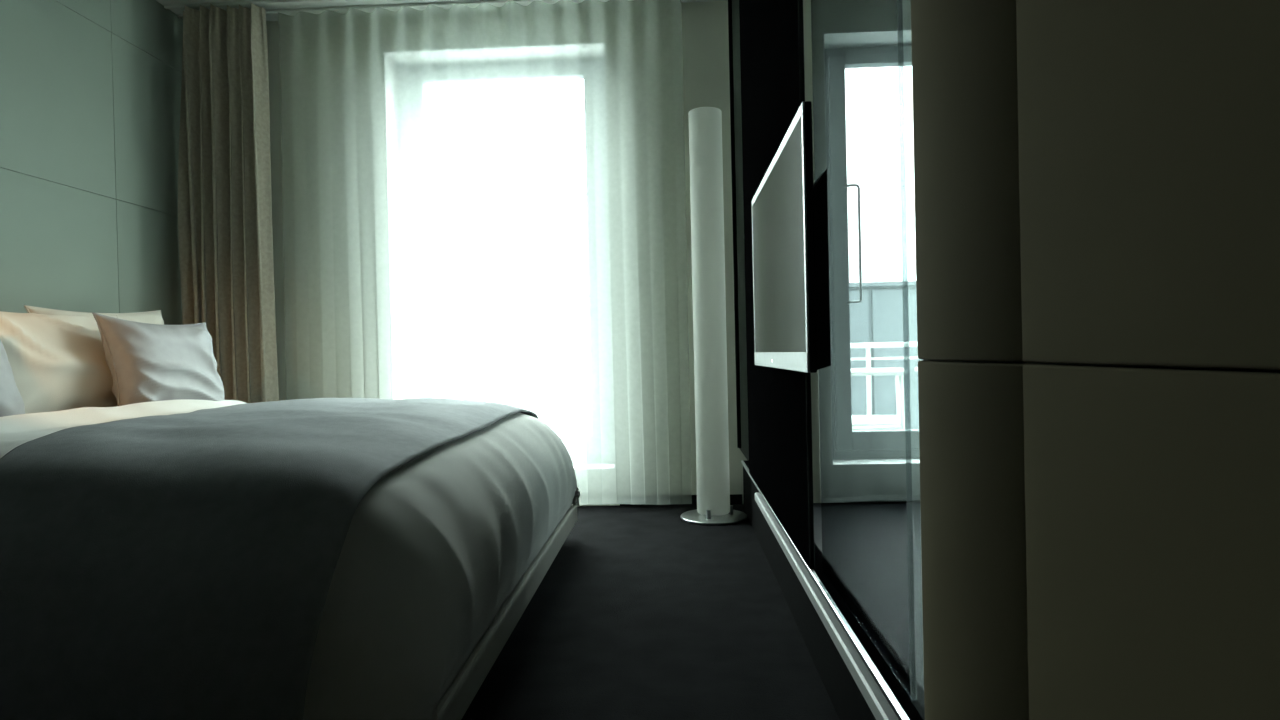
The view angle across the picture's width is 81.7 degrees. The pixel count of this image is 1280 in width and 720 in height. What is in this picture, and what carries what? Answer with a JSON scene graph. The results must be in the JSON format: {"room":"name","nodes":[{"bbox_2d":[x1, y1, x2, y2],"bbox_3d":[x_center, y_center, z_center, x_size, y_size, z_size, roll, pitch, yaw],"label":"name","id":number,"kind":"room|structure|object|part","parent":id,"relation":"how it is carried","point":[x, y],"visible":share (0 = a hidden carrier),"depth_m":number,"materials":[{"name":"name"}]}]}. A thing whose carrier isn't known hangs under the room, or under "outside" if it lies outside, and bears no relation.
{"room":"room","nodes":[
{"label":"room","id":0,"kind":"room"},
{"bbox_2d":[0,0,182,324],"bbox_3d":[-2.549,-0.462,1.189,0.120,2.600,5.550,-1,0,3],"label":"wall","id":1,"kind":"structure","parent":0,"point":[90,90],"depth_m":3.23,"materials":[{"name":"grey paint"}]},
{"bbox_3d":[-2.440,-1.108,2.782,0.020,0.758,1.193,-1,0,3],"label":"panel","id":2,"kind":"part","parent":1,"relation":"part of","materials":[{"name":"paint"}]},
{"bbox_3d":[-2.422,-0.339,2.788,0.020,0.778,1.193,-1,0,3],"label":"panel","id":3,"kind":"part","parent":1,"relation":"part of","materials":[{"name":"paint"}]},
{"bbox_3d":[-2.452,-1.633,2.778,0.020,0.288,1.193,-1,0,3],"label":"panel","id":4,"kind":"part","parent":1,"relation":"part of","materials":[{"name":"paint"}]},
{"bbox_3d":[-2.411,-1.642,3.661,0.020,0.288,0.571,-1,0,3],"label":"panel","id":5,"kind":"part","parent":1,"relation":"part of","materials":[{"name":"paint"}]},
{"bbox_3d":[-2.399,-1.117,3.665,0.020,0.758,0.571,-1,0,3],"label":"panel","id":6,"kind":"part","parent":1,"relation":"part of","materials":[{"name":"paint"}]},
{"bbox_3d":[-2.382,-0.347,3.672,0.020,0.778,0.571,-1,0,3],"label":"panel","id":7,"kind":"part","parent":1,"relation":"part of","materials":[{"name":"grey fabric"}]},
{"bbox_2d":[156,0,727,20],"bbox_3d":[-0.103,-1.868,1.163,5.030,0.100,5.950,-1,0,3],"label":"ceiling","id":8,"kind":"structure","parent":0,"point":[576,3],"depth_m":3.81,"materials":[{"name":"paint"}]},
{"bbox_2d":[164,0,573,17],"bbox_3d":[0.001,-1.833,3.672,4.795,0.016,0.118,-1,0,3],"label":"track","id":9,"kind":"object","parent":8,"relation":"attached to","point":[266,2],"visible":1,"depth_m":3.75,"materials":[{"name":"metal"}]},
{"bbox_2d":[178,3,278,402],"bbox_3d":[-2.068,-0.487,3.728,0.439,2.555,0.175,-1,0,3],"label":"drape","id":10,"kind":"object","parent":9,"relation":"hanging from","point":[225,234],"visible":0.69,"depth_m":3.71,"materials":[{"name":"beige fabric"}]},
{"bbox_3d":[-1.934,-1.790,3.711,0.925,0.016,0.018,-1,0,3],"label":"rail","id":11,"kind":"part","parent":9,"relation":"part of","materials":[{"name":"paint"}]},
{"bbox_2d":[266,0,920,505],"bbox_3d":[0.057,-0.545,3.997,5.030,2.600,0.300,-1,0,3],"label":"wall","id":12,"kind":"structure","parent":0,"point":[666,61],"depth_m":3.85,"materials":[{"name":"beige paint"}]},
{"bbox_2d":[383,42,614,469],"bbox_3d":[-0.735,-0.530,4.019,1.175,2.225,0.269,-1,0,3],"label":"window","id":13,"kind":"structure","parent":12,"relation":"in","point":[407,73],"depth_m":4.05,"materials":[{"name":"white paint"}]},
{"bbox_3d":[-0.303,-0.587,4.010,0.085,0.635,0.034,-2,1,-24],"label":"handle","id":14,"kind":"part","parent":13,"relation":"part of","materials":[{"name":"metal"}]},
{"bbox_2d":[620,494,741,505],"bbox_3d":[0.211,0.728,3.845,0.635,0.050,0.012,-1,0,3],"label":"baseboard","id":15,"kind":"structure","parent":12,"relation":"attached to","point":[652,500],"depth_m":3.84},
{"bbox_2d":[823,29,919,465],"bbox_3d":[1.557,-0.581,3.913,1.175,2.225,0.269,-1,0,3],"label":"window frame","id":16,"kind":"structure","parent":12,"relation":"in","point":[842,51],"depth_m":3.97,"materials":[{"name":"white paint"}]},
{"bbox_3d":[1.134,-0.619,3.944,0.085,0.635,0.034,-1,1,30],"label":"handle","id":17,"kind":"part","parent":16,"relation":"part of","materials":[{"name":"metal"}]},
{"bbox_2d":[461,504,839,719],"bbox_3d":[-1.068,0.854,1.233,2.975,0.100,5.950,-1,0,3],"label":"floor","id":18,"kind":"structure","parent":0,"point":[641,612],"depth_m":2.08,"materials":[{"name":"grey carpet"}]},
{"bbox_2d":[437,504,577,719],"bbox_3d":[-1.324,0.518,2.308,2.010,0.565,1.940,-1,0,3],"label":"bed","id":19,"kind":"object","parent":18,"relation":"on","point":[458,697],"visible":0.11,"depth_m":1.79,"materials":[{"name":"fabric"}]},
{"bbox_2d":[0,311,117,413],"bbox_3d":[-2.019,0.025,2.526,0.233,0.405,0.785,-1,0,3],"label":"pillow","id":20,"kind":"object","parent":19,"relation":"on","point":[57,362],"visible":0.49,"depth_m":2.46,"materials":[{"name":"white fabric"}]},
{"bbox_2d":[24,305,163,324],"bbox_3d":[-2.169,-0.002,3.063,0.212,0.453,0.732,-1,0,0],"label":"pillow","id":21,"kind":"object","parent":19,"relation":"on","point":[151,317],"visible":0.09,"depth_m":3.13,"materials":[{"name":"white fabric"}]},
{"bbox_2d":[92,313,224,405],"bbox_3d":[-1.813,0.032,2.823,0.223,0.407,0.518,-1,0,12],"label":"cushion","id":22,"kind":"object","parent":19,"relation":"on","point":[146,362],"visible":0.84,"depth_m":2.71,"materials":[{"name":"white fabric"}]},
{"bbox_2d":[0,399,579,719],"bbox_3d":[-1.048,0.393,2.217,1.491,0.519,2.128,-1,0,3],"label":"duvet","id":23,"kind":"object","parent":19,"relation":"on","point":[433,551],"visible":0.25,"depth_m":1.45,"materials":[{"name":"white fabric"}]},
{"bbox_2d":[0,339,24,416],"bbox_3d":[-1.861,0.026,1.948,0.196,0.425,0.499,-1,0,-1],"label":"cushion","id":24,"kind":"object","parent":23,"relation":"on","point":[11,401],"visible":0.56,"depth_m":2.09,"materials":[{"name":"white fabric"}]},
{"bbox_2d":[0,398,538,719],"bbox_3d":[-1.067,0.388,2.220,1.199,0.489,2.169,-1,0,3],"label":"throw","id":25,"kind":"object","parent":23,"relation":"on","point":[182,566],"visible":0.94,"depth_m":1.28,"materials":[{"name":"grey fabric"}]},
{"bbox_2d":[681,107,746,524],"bbox_3d":[0.330,-0.212,3.517,0.316,1.927,0.316,-1,0,3],"label":"floor lamp","id":26,"kind":"object","parent":18,"relation":"on","point":[714,507],"visible":1,"depth_m":3.45,"materials":[{"name":"plastic"}]},
{"bbox_2d":[728,0,924,719],"bbox_3d":[0.419,-0.539,2.329,0.074,2.597,2.869,-1,0,3],"label":"glass wall","id":27,"kind":"structure","parent":18,"relation":"on","point":[863,677],"depth_m":1.57,"materials":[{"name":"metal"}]},
{"bbox_2d":[739,0,814,568],"bbox_3d":[0.387,-0.689,2.293,0.012,2.295,1.320,-1,0,3],"label":"wall panel","id":28,"kind":"object","parent":27,"relation":"on","point":[771,31],"visible":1,"depth_m":2.11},
{"bbox_2d":[752,101,830,372],"bbox_3d":[0.345,-0.230,1.801,0.046,0.498,0.890,-1,0,3],"label":"television","id":29,"kind":"object","parent":28,"relation":"attached to","point":[790,212],"visible":1,"depth_m":1.50,"materials":[{"name":"black paint"}]},
{"bbox_3d":[0.325,-0.249,1.802,0.004,0.460,0.890,-1,0,3],"label":"frame","id":30,"kind":"part","parent":29,"relation":"part of","materials":[{"name":"silver metal"}]},
{"bbox_3d":[0.403,0.467,2.111,0.010,0.012,2.414,-1,0,3],"label":"trim","id":31,"kind":"part","parent":27,"relation":"part of","materials":[{"name":"metal"}]},
{"bbox_3d":[0.411,0.512,1.821,0.059,0.030,1.834,-1,0,3],"label":"rail","id":32,"kind":"part","parent":27,"relation":"part of","materials":[{"name":"silver metal"}]},
{"bbox_2d":[813,502,923,689],"bbox_3d":[1.444,0.798,1.117,2.055,0.100,5.950,-1,0,3],"label":"floor","id":33,"kind":"structure","parent":0,"point":[874,548],"depth_m":2.76,"materials":[{"name":"stone"}]},
{"bbox_2d":[911,0,1279,719],"bbox_3d":[0.338,-0.514,-0.413,0.184,2.600,2.615,-1,0,3],"label":"wall","id":34,"kind":"structure","parent":0,"point":[1097,182],"depth_m":0.49,"materials":[{"name":"beige wood"}]},
{"bbox_3d":[0.316,-0.386,0.757,0.026,0.773,0.282,-1,0,3],"label":"panel","id":35,"kind":"part","parent":34,"relation":"part of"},
{"bbox_3d":[0.333,0.389,0.763,0.026,0.773,0.282,-1,0,3],"label":"panel","id":36,"kind":"part","parent":34,"relation":"part of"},
{"bbox_3d":[0.292,-0.381,0.248,0.026,0.773,0.727,-1,0,3],"label":"panel","id":37,"kind":"part","parent":34,"relation":"part of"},
{"bbox_3d":[0.310,0.393,0.254,0.026,0.773,0.727,-1,0,3],"label":"panel","id":38,"kind":"part","parent":34,"relation":"part of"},
{"bbox_3d":[0.753,0.846,5.054,7.400,0.270,1.850,-1,0,3],"label":"balcony slab","id":39,"kind":"object","parent":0,"visible":0},
{"bbox_2d":[433,342,917,434],"bbox_3d":[0.778,0.296,5.869,7.200,0.815,0.070,-1,0,3],"label":"balcony railing","id":40,"kind":"object","parent":39,"relation":"on","point":[867,346],"visible":0.09,"depth_m":5.91,"materials":[{"name":"white metal"}]},
{"bbox_3d":[-1.234,0.358,5.962,0.030,0.780,0.030,-1,0,3],"label":"post","id":41,"kind":"part","parent":40,"relation":"part of","materials":[{"name":"white metal"}]},
{"bbox_3d":[-0.475,0.341,5.926,0.030,0.780,0.030,-1,0,3],"label":"post","id":42,"kind":"part","parent":40,"relation":"part of","materials":[{"name":"white metal"}]},
{"bbox_3d":[0.769,-0.092,5.865,7.200,0.040,0.070,-1,0,3],"label":"rail","id":43,"kind":"part","parent":40,"relation":"part of","materials":[{"name":"white metal"}]},
{"bbox_3d":[0.772,0.013,5.866,7.200,0.020,0.020,-1,0,3],"label":"rail","id":44,"kind":"part","parent":40,"relation":"part of","materials":[{"name":"white metal"}]},
{"bbox_3d":[1.802,0.290,5.821,0.030,0.780,0.030,-1,0,3],"label":"post","id":45,"kind":"part","parent":40,"relation":"part of","materials":[{"name":"white metal"}]},
{"bbox_2d":[851,368,905,429],"bbox_3d":[1.432,0.331,4.995,0.675,0.731,0.640,-1,1,18],"label":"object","id":46,"kind":"object","parent":39,"relation":"on","point":[859,422],"visible":0.34,"depth_m":4.68,"materials":[{"name":"white"}]},
{"bbox_3d":[1.451,0.415,4.990,0.580,0.040,0.560,-1,1,18],"label":"seat","id":47,"kind":"part","parent":46,"relation":"part of","materials":[{"name":"white"}]},
{"bbox_3d":[1.363,0.440,4.714,0.581,0.052,0.032,-1,1,18],"label":"rail","id":48,"kind":"part","parent":46,"relation":"part of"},
{"bbox_3d":[1.536,0.076,5.262,0.630,0.030,0.060,-1,1,18],"label":"armrest","id":49,"kind":"part","parent":46,"relation":"part of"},
{"bbox_3d":[1.360,0.085,4.710,0.630,0.030,0.060,-1,1,18],"label":"armrest","id":50,"kind":"part","parent":46,"relation":"part of","materials":[{"name":"white"}]},
{"bbox_3d":[1.812,0.385,5.179,0.034,0.600,0.032,-1,1,40],"label":"leg","id":51,"kind":"part","parent":46,"relation":"part of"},
{"bbox_3d":[1.637,0.394,4.627,0.034,0.600,0.032,-1,1,40],"label":"leg","id":52,"kind":"part","parent":46,"relation":"part of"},
{"label":"outside","id":53,"kind":"structure","parent":0,"visible":0},
{"bbox_3d":[2.390,9.442,47.206,120.000,0.200,85.650,-1,0,3],"label":"ground","id":54,"kind":"structure","parent":53,"visible":0},
{"bbox_2d":[432,281,921,435],"bbox_3d":[1.882,4.146,16.421,30.260,10.930,7.100,-1,0,3],"label":"building","id":55,"kind":"structure","parent":54,"relation":"on","point":[887,311],"depth_m":13.04,"materials":[{"name":"white"}]},
{"bbox_3d":[-3.755,1.865,13.190,1.360,5.800,0.070,-1,0,3],"label":"cladding panel","id":56,"kind":"part","parent":55,"relation":"part of","materials":[{"name":"white"}]},
{"bbox_3d":[-2.337,1.833,13.124,1.360,5.800,0.070,-1,0,3],"label":"cladding panel","id":57,"kind":"part","parent":55,"relation":"part of","materials":[{"name":"white"}]},
{"bbox_3d":[-0.919,1.802,13.059,1.360,5.800,0.070,-1,0,3],"label":"cladding panel","id":58,"kind":"part","parent":55,"relation":"part of","materials":[{"name":"white"}]},
{"bbox_3d":[3.335,1.707,12.862,1.360,5.800,0.070,-1,0,3],"label":"cladding panel","id":59,"kind":"part","parent":55,"relation":"part of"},
{"bbox_3d":[4.753,1.675,12.797,1.360,5.800,0.070,-1,0,3],"label":"cladding panel","id":60,"kind":"part","parent":55,"relation":"part of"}
]}

